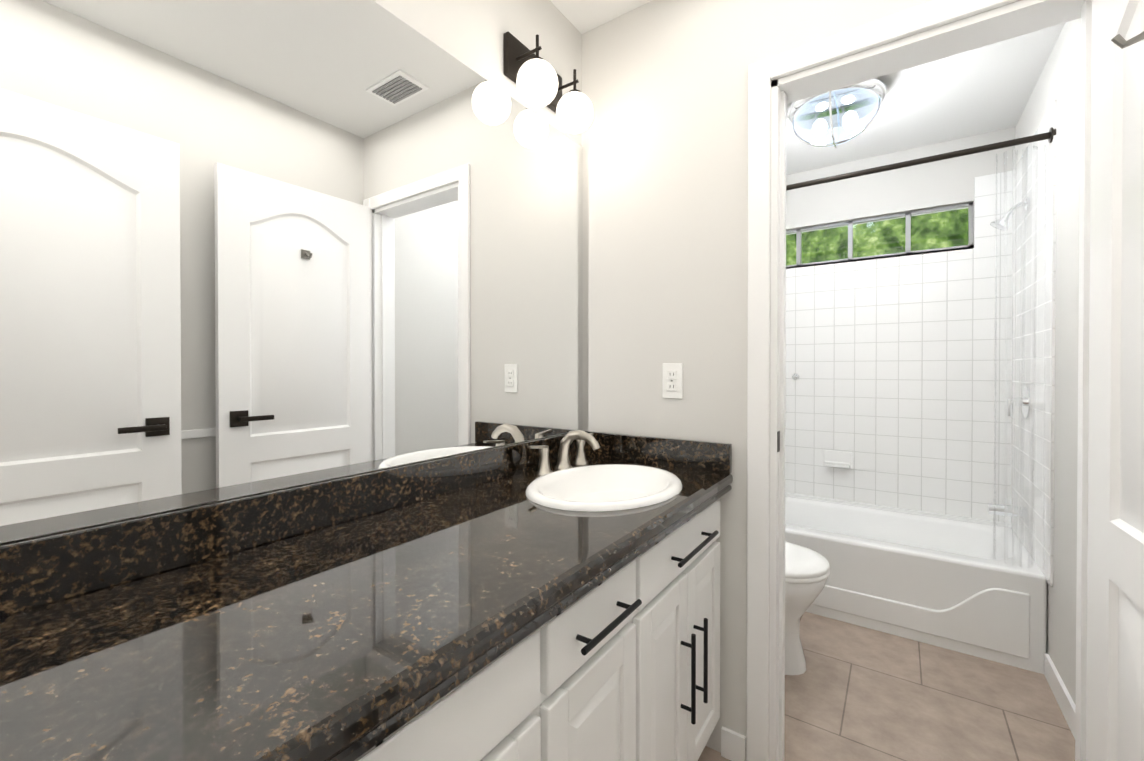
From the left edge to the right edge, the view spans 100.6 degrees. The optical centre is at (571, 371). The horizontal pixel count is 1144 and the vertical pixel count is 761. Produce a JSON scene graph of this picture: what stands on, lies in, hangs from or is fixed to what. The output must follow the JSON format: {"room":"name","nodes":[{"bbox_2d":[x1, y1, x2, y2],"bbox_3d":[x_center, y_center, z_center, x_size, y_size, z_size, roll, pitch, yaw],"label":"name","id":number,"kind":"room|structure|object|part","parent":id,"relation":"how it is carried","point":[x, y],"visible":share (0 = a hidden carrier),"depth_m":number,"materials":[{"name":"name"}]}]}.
{"room":"bathroom","nodes":[
{"label":"bathroom","id":0,"kind":"room"},
{"bbox_2d":[0,0,581,543],"bbox_3d":[-0.198,-0.031,1.536,0.120,2.440,4.550,0,1,35],"label":"wall","id":1,"kind":"structure","parent":0,"point":[470,34],"depth_m":1.39,"materials":[{"name":"white paint"}]},
{"bbox_2d":[0,436,555,613],"bbox_3d":[-0.419,0.268,1.090,0.020,0.090,1.636,0,1,35],"label":"backsplash","id":2,"kind":"structure","parent":1,"relation":"attached to","point":[36,571],"depth_m":0.80,"materials":[{"name":"black stone"}]},
{"bbox_2d":[0,0,582,542],"bbox_3d":[-0.421,-0.303,1.097,0.005,1.048,1.617,0,1,35],"label":"vanity mirror","id":3,"kind":"object","parent":1,"relation":"attached to","point":[252,246],"visible":0.89,"depth_m":0.87,"materials":[{"name":"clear mirror"}]},
{"bbox_2d":[504,31,593,133],"bbox_3d":[-0.061,-0.895,1.481,0.160,0.224,0.319,0,1,35],"label":"sconce","id":4,"kind":"object","parent":1,"relation":"attached to","point":[536,79],"visible":1,"depth_m":1.42,"materials":[{"name":"white glass"}]},
{"bbox_2d":[582,0,1020,752],"bbox_3d":[0.622,-0.030,1.439,1.340,2.440,0.120,0,1,35],"label":"wall","id":5,"kind":"structure","parent":0,"point":[665,188],"depth_m":1.54,"materials":[{"name":"white paint"}]},
{"bbox_2d":[604,432,731,473],"bbox_3d":[0.266,0.264,1.599,0.531,0.090,0.020,0,1,35],"label":"backsplash","id":6,"kind":"structure","parent":5,"relation":"attached to","point":[697,455],"depth_m":1.55,"materials":[{"name":"black stone"}]},
{"bbox_2d":[662,363,682,398],"bbox_3d":[0.330,0.029,1.562,0.070,0.116,0.008,0,1,35],"label":"electrical outlet plate","id":7,"kind":"object","parent":5,"relation":"attached to","point":[668,389],"visible":1,"depth_m":1.56,"materials":[{"name":"white plastic"}]},
{"bbox_2d":[721,726,745,760],"bbox_3d":[0.495,1.147,1.455,0.073,0.085,0.012,0,1,35],"label":"baseboard","id":8,"kind":"structure","parent":5,"relation":"attached to","point":[733,745],"depth_m":1.45,"materials":[{"name":"white wood"}]},
{"bbox_2d":[777,431,779,451],"bbox_3d":[0.610,0.205,1.403,0.002,0.060,0.028,0,1,35],"label":"strike plate","id":9,"kind":"object","parent":5,"relation":"attached to","point":[778,441],"visible":1,"depth_m":1.40,"materials":[{"name":"brown metal"}]},
{"bbox_2d":[746,0,1091,760],"bbox_3d":[0.891,0.141,1.246,0.801,2.102,0.136,0,1,35],"label":"door frame","id":10,"kind":"structure","parent":5,"relation":"attached to","point":[1012,20],"depth_m":1.38,"materials":[{"name":"white wood"}]},
{"bbox_2d":[1086,0,1143,760],"bbox_3d":[0.897,0.172,0.731,0.098,2.030,0.666,0,0,33],"label":"room door","id":11,"kind":"structure","parent":5,"relation":"in","point":[1115,660],"depth_m":0.90,"materials":[{"name":"white wood"}]},
{"bbox_2d":[550,0,1064,174],"bbox_3d":[0.482,-1.297,1.059,1.770,0.100,4.550,0,1,35],"label":"ceiling","id":12,"kind":"structure","parent":0,"point":[985,89],"depth_m":2.17,"materials":[{"name":"white paint"}]},
{"bbox_2d":[787,78,886,147],"bbox_3d":[1.188,-1.140,2.147,0.394,0.230,0.394,0,1,35],"label":"light","id":13,"kind":"object","parent":12,"relation":"attached to","point":[847,107],"visible":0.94,"depth_m":2.11,"materials":[{"name":"clear glass"}]},
{"bbox_3d":[1.188,-1.109,2.147,0.336,0.142,0.336,0,1,35],"label":"glass","id":14,"kind":"part","parent":13,"relation":"part of","materials":[{"name":"clear glass"}]},
{"bbox_2d":[698,612,1074,760],"bbox_3d":[0.482,1.243,1.077,1.770,0.100,4.550,0,1,35],"label":"floor","id":15,"kind":"structure","parent":0,"point":[853,692],"depth_m":1.69,"materials":[{"name":"tile"}]},
{"bbox_2d":[308,486,731,760],"bbox_3d":[-0.196,0.781,0.940,0.560,0.825,1.636,0,1,35],"label":"bathroom vanity","id":16,"kind":"object","parent":15,"relation":"on","point":[555,598],"depth_m":0.86,"materials":[{"name":"white wood"}]},
{"bbox_2d":[0,470,723,760],"bbox_3d":[-0.212,0.335,0.947,0.523,0.042,1.636,0,1,35],"label":"countertop","id":17,"kind":"structure","parent":16,"relation":"on","point":[278,650],"depth_m":0.58,"materials":[{"name":"black stone"}]},
{"bbox_2d":[524,430,603,473],"bbox_3d":[0.016,0.245,1.482,0.162,0.130,0.340,0,1,35],"label":"faucet","id":18,"kind":"object","parent":17,"relation":"on","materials":[{"name":"silver metal"}]},
{"bbox_2d":[488,458,707,521],"bbox_3d":[0.093,0.371,1.294,0.390,0.151,0.496,0,1,35],"label":"sink","id":19,"kind":"object","parent":17,"relation":"in","point":[620,491],"depth_m":1.37,"materials":[{"name":"white ceramic"}]},
{"bbox_2d":[785,541,829,674],"bbox_3d":[0.692,0.798,2.053,0.749,0.775,0.480,0,1,35],"label":"toilet","id":20,"kind":"object","parent":15,"relation":"on","point":[807,572],"visible":0.12,"depth_m":1.84,"materials":[{"name":"white ceramic"}]},
{"bbox_3d":[0.770,0.989,2.001,0.545,0.395,0.364,0,1,35],"label":"bowl","id":21,"kind":"part","parent":20,"relation":"part of","materials":[{"name":"white ceramic"}]},
{"bbox_3d":[0.775,0.764,1.996,0.547,0.051,0.386,0,1,35],"label":"seat","id":22,"kind":"part","parent":20,"relation":"part of","materials":[{"name":"white plastic"}]},
{"bbox_2d":[785,492,1046,673],"bbox_3d":[1.460,0.979,2.558,1.452,0.405,0.716,0,1,35],"label":"bathtub","id":23,"kind":"object","parent":15,"relation":"on","point":[946,581],"visible":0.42,"depth_m":2.14,"materials":[{"name":"white ceramic"}]},
{"bbox_3d":[1.263,1.009,2.263,1.342,0.260,0.008,0,1,35],"label":"apron panel","id":24,"kind":"part","parent":23,"relation":"part of","materials":[{"name":"white ceramic"}]},
{"bbox_2d":[786,127,1014,245],"bbox_3d":[1.706,-0.966,2.901,1.460,0.590,0.130,0,1,35],"label":"wall","id":25,"kind":"structure","parent":0,"point":[942,183],"depth_m":2.72,"materials":[{"name":"white paint"}]},
{"bbox_2d":[974,170,1012,245],"bbox_3d":[2.203,-0.850,2.477,0.160,0.365,0.008,0,1,35],"label":"wall tile","id":26,"kind":"structure","parent":25,"relation":"attached to","point":[985,200],"depth_m":2.48,"materials":[{"name":"white tile"}]},
{"bbox_2d":[1015,18,1080,704],"bbox_3d":[1.892,-0.032,1.749,0.160,2.440,1.830,0,1,35],"label":"wall","id":27,"kind":"structure","parent":0,"point":[1059,79],"depth_m":1.69,"materials":[{"name":"white paint"}]},
{"bbox_2d":[1011,100,1056,586],"bbox_3d":[2.044,-0.107,2.118,0.008,1.845,0.772,0,1,35],"label":"wall tile","id":28,"kind":"structure","parent":27,"relation":"attached to","point":[1045,277],"depth_m":1.98,"materials":[{"name":"white tile"}]},
{"bbox_2d":[786,127,1055,190],"bbox_3d":[1.242,-0.910,2.227,1.458,0.056,0.056,0,1,35],"label":"shower curtain rod","id":29,"kind":"object","parent":28,"relation":"attached to","point":[1050,134],"visible":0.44,"depth_m":2.02,"materials":[{"name":"brown metal"}]},
{"bbox_2d":[993,146,1045,568],"bbox_3d":[1.765,-0.055,1.873,0.152,1.644,0.052,0,1,35],"label":"curtain liner","id":30,"kind":"object","parent":29,"relation":"hanging from","point":[1033,359],"visible":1,"depth_m":1.87,"materials":[{"name":"plastic"}]},
{"bbox_2d":[990,197,1029,230],"bbox_3d":[2.000,-0.718,2.173,0.130,0.135,0.072,0,1,35],"label":"shower head","id":31,"kind":"object","parent":28,"relation":"attached to","point":[1000,223],"visible":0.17,"depth_m":2.17},
{"bbox_2d":[1007,385,1030,417],"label":"shower valve","id":32,"kind":"object","parent":28,"relation":"attached to","point":[1026,406],"depth_m":2.15,"materials":[{"name":"silver metal"}]},
{"bbox_2d":[1044,653,1075,737],"bbox_3d":[1.583,1.147,1.460,0.012,0.085,0.966,0,1,35],"label":"baseboard","id":33,"kind":"structure","parent":27,"relation":"attached to","point":[1066,703],"depth_m":1.68,"materials":[{"name":"white wood"}]},
{"bbox_3d":[1.706,0.254,2.910,1.460,1.850,0.130,0,1,35],"label":"wall","id":34,"kind":"structure","parent":0,"visible":0},
{"bbox_2d":[786,202,973,268],"bbox_3d":[1.685,-0.787,2.876,1.145,0.257,0.078,0,1,35],"label":"window","id":35,"kind":"structure","parent":34,"relation":"in","point":[907,215],"depth_m":2.78,"materials":[{"name":"silver metal"}]},
{"bbox_2d":[785,242,1012,522],"bbox_3d":[1.667,0.070,2.852,1.460,1.480,0.008,0,1,35],"label":"wall tile","id":36,"kind":"structure","parent":34,"relation":"attached to","point":[891,362],"depth_m":2.70,"materials":[{"name":"white tile"}]},
{"bbox_2d":[792,374,798,379],"bbox_3d":[1.407,0.032,2.993,0.040,0.039,0.054,0,1,35],"label":"robe hook","id":37,"kind":"object","parent":36,"relation":"attached to","point":[795,376],"visible":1,"depth_m":3.00,"materials":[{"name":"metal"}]},
{"bbox_2d":[824,449,851,468],"bbox_3d":[1.600,0.528,2.864,0.150,0.100,0.054,0,1,35],"label":"soap dish","id":38,"kind":"object","parent":36,"relation":"attached to","point":[837,459],"visible":1,"depth_m":2.86,"materials":[{"name":"white ceramic"}]},
{"bbox_2d":[987,503,1026,516],"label":"tub spout","id":39,"kind":"object","parent":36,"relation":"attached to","point":[1000,511],"depth_m":2.17,"materials":[{"name":"silver metal"}]},
{"label":"outside","id":40,"kind":"structure","parent":0,"visible":0},
{"bbox_2d":[786,208,967,265],"bbox_3d":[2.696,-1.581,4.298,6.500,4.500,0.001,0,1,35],"label":"tree","id":41,"kind":"object","parent":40,"point":[918,227],"depth_m":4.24,"materials":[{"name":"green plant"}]}
]}

